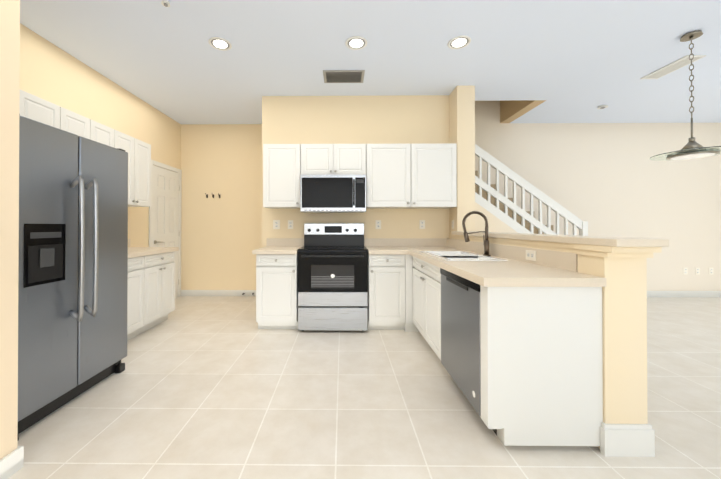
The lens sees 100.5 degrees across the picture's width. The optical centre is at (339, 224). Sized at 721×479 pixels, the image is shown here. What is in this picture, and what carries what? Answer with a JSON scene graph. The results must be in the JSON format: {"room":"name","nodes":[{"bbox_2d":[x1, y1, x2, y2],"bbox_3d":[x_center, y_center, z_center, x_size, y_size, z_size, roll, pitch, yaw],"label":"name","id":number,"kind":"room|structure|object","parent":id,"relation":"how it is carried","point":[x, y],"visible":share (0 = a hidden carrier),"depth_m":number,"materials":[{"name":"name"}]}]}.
{"room":"kitchen","nodes":[
{"label":"kitchen","id":0,"kind":"room"},
{"bbox_2d":[0,0,19,459],"bbox_3d":[-2.219,-0.272,-0.568,1.295,2.880,4.050,0,0,1],"label":"wall","id":1,"kind":"structure","parent":0,"point":[9,116],"depth_m":1.41,"materials":[{"name":"beige paint"}]},
{"bbox_2d":[20,23,180,246],"bbox_3d":[-2.756,-0.251,3.242,0.150,2.880,3.560,0,0,1],"label":"wall","id":2,"kind":"structure","parent":0,"point":[52,73],"depth_m":3.34,"materials":[{"name":"beige paint"}]},
{"bbox_2d":[19,90,22,115],"bbox_3d":[-2.532,-0.827,2.036,0.318,0.360,0.336,0,0,1],"label":"upper cabinet","id":3,"kind":"object","parent":2,"relation":"attached to","point":[21,91],"depth_m":2.23,"materials":[{"name":"white wood"}]},
{"bbox_2d":[23,91,62,129],"bbox_3d":[-2.529,-0.825,2.372,0.318,0.360,0.335,0,0,1],"label":"upper cabinet","id":4,"kind":"object","parent":2,"relation":"attached to","point":[35,108],"depth_m":2.39,"materials":[{"name":"white wood"}]},
{"bbox_2d":[63,108,114,147],"bbox_3d":[-2.525,-0.613,2.840,0.318,0.780,0.604,0,0,1],"label":"upper cabinet","id":5,"kind":"object","parent":2,"relation":"attached to","point":[74,123],"depth_m":2.81,"materials":[{"name":"white wood"}]},
{"bbox_2d":[115,130,150,206],"bbox_3d":[-2.519,-0.609,3.444,0.318,0.780,0.604,0,0,1],"label":"upper cabinet","id":6,"kind":"object","parent":2,"relation":"attached to","point":[139,152],"depth_m":3.50,"materials":[{"name":"white wood"}]},
{"bbox_2d":[149,160,181,297],"bbox_3d":[-2.631,0.142,4.599,0.070,2.110,0.820,0,0,1],"label":"interior door","id":7,"kind":"structure","parent":2,"relation":"in","point":[165,211],"depth_m":4.59,"materials":[{"name":"white wood"}]},
{"bbox_2d":[8,296,720,478],"bbox_3d":[2.390,1.228,1.161,10.480,0.100,7.910,0,0,1],"label":"floor","id":8,"kind":"structure","parent":0,"point":[211,387],"depth_m":1.87,"materials":[{"name":"tile"}]},
{"bbox_2d":[17,113,127,440],"bbox_3d":[-2.150,0.287,2.013,0.985,1.790,0.900,0,0,1],"label":"refrigerator","id":9,"kind":"object","parent":8,"relation":"on","point":[73,268],"visible":0.92,"depth_m":1.92,"materials":[{"name":"grey metal"}]},
{"bbox_2d":[127,255,146,340],"bbox_3d":[-2.378,0.757,2.830,0.608,0.860,0.695,0,0,1],"label":"base cabinet","id":10,"kind":"object","parent":8,"relation":"on","point":[137,268],"depth_m":3.07,"materials":[{"name":"white wood"}]},
{"bbox_2d":[147,251,174,329],"bbox_3d":[-2.372,0.761,3.475,0.608,0.860,0.595,0,0,1],"label":"base cabinet","id":11,"kind":"object","parent":8,"relation":"on","point":[151,290],"depth_m":3.46,"materials":[{"name":"white wood"}]},
{"bbox_2d":[128,247,178,258],"bbox_3d":[-2.361,0.306,3.130,0.638,0.045,1.330,0,0,1],"label":"countertop","id":12,"kind":"structure","parent":11,"relation":"on","point":[133,252],"depth_m":3.38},
{"bbox_2d":[252,238,303,328],"bbox_3d":[-0.708,0.686,3.598,0.490,1.010,0.635,0,0,1],"label":"base cabinet","id":13,"kind":"object","parent":8,"relation":"on","point":[276,283],"visible":0.98,"depth_m":3.31,"materials":[{"name":"white wood"}]},
{"bbox_2d":[298,223,367,330],"bbox_3d":[-0.071,0.589,3.564,0.775,1.205,0.693,0,0,1],"label":"range","id":14,"kind":"object","parent":8,"relation":"on","point":[332,276],"visible":1,"depth_m":3.28,"materials":[{"name":"grey metal"}]},
{"bbox_2d":[368,255,403,329],"bbox_3d":[0.567,0.762,3.601,0.481,0.860,0.604,0,0,1],"label":"base cabinet","id":15,"kind":"object","parent":8,"relation":"on","point":[385,272],"depth_m":3.30,"materials":[{"name":"white wood"}]},
{"bbox_2d":[404,255,439,358],"bbox_3d":[1.059,0.757,2.827,0.668,0.860,0.975,0,0,1],"label":"base cabinet","id":16,"kind":"object","parent":8,"relation":"on","point":[421,277],"depth_m":2.85,"materials":[{"name":"white wood"}]},
{"bbox_2d":[366,247,459,254],"bbox_3d":[0.860,0.309,3.489,1.077,0.045,0.828,0,0,1],"label":"countertop","id":17,"kind":"structure","parent":16,"relation":"on","point":[371,250],"depth_m":3.40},
{"bbox_2d":[440,271,591,442],"bbox_3d":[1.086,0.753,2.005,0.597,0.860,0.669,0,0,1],"label":"dishwasher","id":18,"kind":"object","parent":8,"relation":"on","point":[512,335],"depth_m":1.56,"materials":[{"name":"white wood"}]},
{"bbox_2d":[412,251,605,286],"bbox_3d":[1.069,0.332,2.303,0.638,0.105,1.540,0,0,1],"label":"countertop","id":19,"kind":"structure","parent":18,"relation":"on","point":[513,273],"depth_m":1.68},
{"bbox_2d":[424,251,507,262],"bbox_3d":[1.049,0.366,2.673,0.455,0.187,0.824,0,0,1],"label":"sink","id":20,"kind":"object","parent":19,"relation":"in","point":[472,255],"depth_m":2.65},
{"bbox_2d":[462,211,491,254],"bbox_3d":[1.222,0.080,2.697,0.252,0.403,0.111,0,0,1],"label":"faucet","id":21,"kind":"object","parent":19,"relation":"on","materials":[{"name":"black metal"}]},
{"bbox_2d":[475,144,587,235],"bbox_3d":[2.764,-0.025,4.518,2.213,2.444,0.898,0,0,1],"label":"stairs","id":22,"kind":"structure","parent":8,"relation":"on","point":[500,212],"depth_m":4.09,"materials":[{"name":"wood"}]},
{"bbox_2d":[262,86,474,247],"bbox_3d":[0.321,-0.245,4.318,2.667,2.880,1.350,0,0,1],"label":"wall","id":23,"kind":"structure","parent":0,"point":[421,119],"depth_m":3.92,"materials":[{"name":"beige paint"}]},
{"bbox_2d":[273,220,279,228],"bbox_3d":[-0.823,0.003,3.918,0.090,0.120,0.007,0,0,1],"label":"outlet","id":24,"kind":"object","parent":23,"relation":"attached to","point":[276,224],"visible":1,"depth_m":3.92,"materials":[{"name":"white plastic"}]},
{"bbox_2d":[263,144,302,208],"bbox_3d":[-0.694,-0.590,3.764,0.451,0.766,0.318,0,0,1],"label":"upper cabinet","id":25,"kind":"object","parent":23,"relation":"attached to","point":[282,163],"depth_m":3.61,"materials":[{"name":"white wood"}]},
{"bbox_2d":[288,220,292,228],"bbox_3d":[-0.640,0.003,3.916,0.072,0.115,0.007,0,0,1],"label":"electrical outlet","id":26,"kind":"object","parent":23,"relation":"attached to","point":[290,224],"visible":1,"depth_m":3.92,"materials":[{"name":"white plastic"}]},
{"bbox_2d":[303,144,366,174],"bbox_3d":[-0.071,-0.782,3.760,0.786,0.383,0.318,0,0,1],"label":"upper cabinet","id":27,"kind":"object","parent":23,"relation":"attached to","point":[318,159],"depth_m":3.60,"materials":[{"name":"white wood"}]},
{"bbox_2d":[300,175,365,212],"bbox_3d":[-0.071,-0.368,3.702,0.777,0.436,0.428,0,0,1],"label":"microwave","id":28,"kind":"object","parent":27,"relation":"attached to","point":[332,193],"visible":1,"depth_m":3.52,"materials":[{"name":"silver metal"}]},
{"bbox_2d":[0,290,720,478],"bbox_3d":[2.390,1.100,1.161,10.180,0.155,7.610,0,0,1],"label":"baseboard","id":29,"kind":"structure","parent":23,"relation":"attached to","point":[627,440],"depth_m":1.52,"materials":[{"name":"white wood"}]},
{"bbox_2d":[376,220,380,228],"bbox_3d":[0.508,0.003,3.906,0.072,0.115,0.007,0,0,1],"label":"electrical outlet","id":30,"kind":"object","parent":23,"relation":"attached to","point":[378,224],"visible":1,"depth_m":3.90,"materials":[{"name":"white plastic"}]},
{"bbox_2d":[364,239,447,246],"bbox_3d":[0.868,0.236,3.894,1.084,0.105,0.020,0,0,1],"label":"backsplash","id":31,"kind":"structure","parent":23,"relation":"attached to","point":[367,242],"depth_m":3.88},
{"bbox_2d":[366,143,456,208],"bbox_3d":[0.867,-0.590,3.750,1.083,0.766,0.318,0,0,1],"label":"upper cabinet","id":32,"kind":"object","parent":23,"relation":"attached to","point":[409,176],"depth_m":3.59,"materials":[{"name":"white wood"}]},
{"bbox_2d":[419,220,424,228],"bbox_3d":[1.080,0.003,3.900,0.072,0.115,0.007,0,0,1],"label":"electrical outlet","id":33,"kind":"object","parent":23,"relation":"attached to","point":[421,224],"visible":1,"depth_m":3.90,"materials":[{"name":"white plastic"}]},
{"bbox_2d":[20,0,720,123],"bbox_3d":[2.389,-1.753,1.102,10.480,0.100,7.760,0,0,1],"label":"ceiling","id":34,"kind":"structure","parent":0,"point":[574,61],"depth_m":2.93,"materials":[{"name":"white paint"}]},
{"bbox_2d":[161,0,169,6],"bbox_3d":[-1.320,-1.680,2.277,0.060,0.030,0.060,0,0,1],"label":"smoke detector","id":35,"kind":"object","parent":34,"relation":"attached to","point":[165,3],"visible":0.94,"depth_m":2.27,"materials":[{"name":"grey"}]},
{"bbox_2d":[208,37,231,50],"bbox_3d":[-1.115,-1.688,2.801,0.206,0.011,0.206,0,0,1],"label":"recessed light","id":36,"kind":"object","parent":34,"relation":"in","point":[220,43],"visible":1,"depth_m":2.79,"materials":[{"name":"grey"}]},
{"bbox_2d":[323,70,364,82],"bbox_3d":[0.050,-1.681,3.414,0.460,0.015,0.280,0,0,1],"label":"ceiling vent","id":37,"kind":"object","parent":34,"relation":"in","point":[343,76],"visible":1,"depth_m":3.39,"materials":[{"name":"grey metal"}]},
{"bbox_2d":[345,36,366,49],"bbox_3d":[0.159,-1.688,2.789,0.206,0.011,0.206,0,0,1],"label":"recessed light","id":38,"kind":"object","parent":34,"relation":"in","point":[356,42],"visible":1,"depth_m":2.78,"materials":[{"name":"grey"}]},
{"bbox_2d":[447,35,470,48],"bbox_3d":[1.113,-1.688,2.780,0.206,0.011,0.206,0,0,1],"label":"recessed light","id":39,"kind":"object","parent":34,"relation":"in","point":[460,42],"visible":1,"depth_m":2.77,"materials":[{"name":"grey"}]},
{"bbox_2d":[597,105,607,108],"bbox_3d":[3.748,-1.669,4.259,0.120,0.030,0.120,0,0,1],"label":"smoke detector","id":40,"kind":"object","parent":34,"relation":"attached to","point":[602,106],"visible":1,"depth_m":4.24,"materials":[{"name":"grey plastic"}]},
{"bbox_2d":[640,55,705,78],"bbox_3d":[3.569,-1.683,3.221,0.190,0.013,0.470,0,0,1],"label":"ceiling vent","id":41,"kind":"object","parent":34,"relation":"in","point":[672,66],"visible":0.96,"depth_m":3.19,"materials":[{"name":"grey metal"}]},
{"bbox_2d":[650,30,720,160],"bbox_3d":[3.134,-1.146,2.662,0.524,1.093,0.524,0,0,1],"label":"pendant light","id":42,"kind":"object","parent":34,"relation":"hanging from","point":[692,148],"visible":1,"depth_m":2.65,"materials":[{"name":"grey metal"}]},
{"bbox_2d":[181,101,720,290],"bbox_3d":[2.426,-1.101,5.053,10.480,4.600,0.150,0,0,1],"label":"wall","id":43,"kind":"structure","parent":0,"point":[608,179],"depth_m":4.96,"materials":[{"name":"beige paint"}]},
{"bbox_2d":[683,267,687,273],"bbox_3d":[5.705,0.769,4.933,0.072,0.115,0.007,0,0,1],"label":"electrical outlet","id":44,"kind":"object","parent":43,"relation":"attached to","point":[685,270],"visible":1,"depth_m":4.93,"materials":[{"name":"white plastic"}]},
{"bbox_2d":[695,268,699,274],"bbox_3d":[5.905,0.769,4.931,0.072,0.115,0.007,0,0,1],"label":"electrical outlet","id":45,"kind":"object","parent":43,"relation":"attached to","point":[697,271],"visible":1,"depth_m":4.93,"materials":[{"name":"white plastic"}]},
{"bbox_2d":[500,100,545,122],"bbox_3d":[2.163,-2.544,4.459,1.315,1.720,1.060,0,0,1],"label":"wall","id":46,"kind":"structure","parent":0,"point":[511,111],"depth_m":4.59,"materials":[{"name":"paint"}]},
{"bbox_2d":[578,254,647,448],"bbox_3d":[1.485,0.651,2.584,0.215,1.070,2.087,0,0,1],"label":"wall","id":47,"kind":"structure","parent":0,"point":[624,314],"depth_m":1.54,"materials":[{"name":"beige paint"}]},
{"bbox_2d":[448,239,577,270],"bbox_3d":[1.385,0.228,2.805,0.014,0.108,2.148,0,0,1],"label":"backsplash","id":48,"kind":"structure","parent":47,"relation":"attached to","point":[567,260],"depth_m":2.20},
{"bbox_2d":[526,250,535,260],"bbox_3d":[1.368,0.221,2.141,0.007,0.072,0.115,0,0,1],"label":"electrical outlet","id":49,"kind":"object","parent":47,"relation":"attached to","point":[530,254],"visible":1,"depth_m":2.13,"materials":[{"name":"white plastic"}]},
{"bbox_2d":[452,231,668,257],"bbox_3d":[1.478,0.126,2.537,0.252,0.098,2.183,0,0,1],"label":"trim","id":50,"kind":"structure","parent":47,"relation":"on","point":[612,247],"depth_m":1.68,"materials":[{"name":"beige paint"}]}
]}

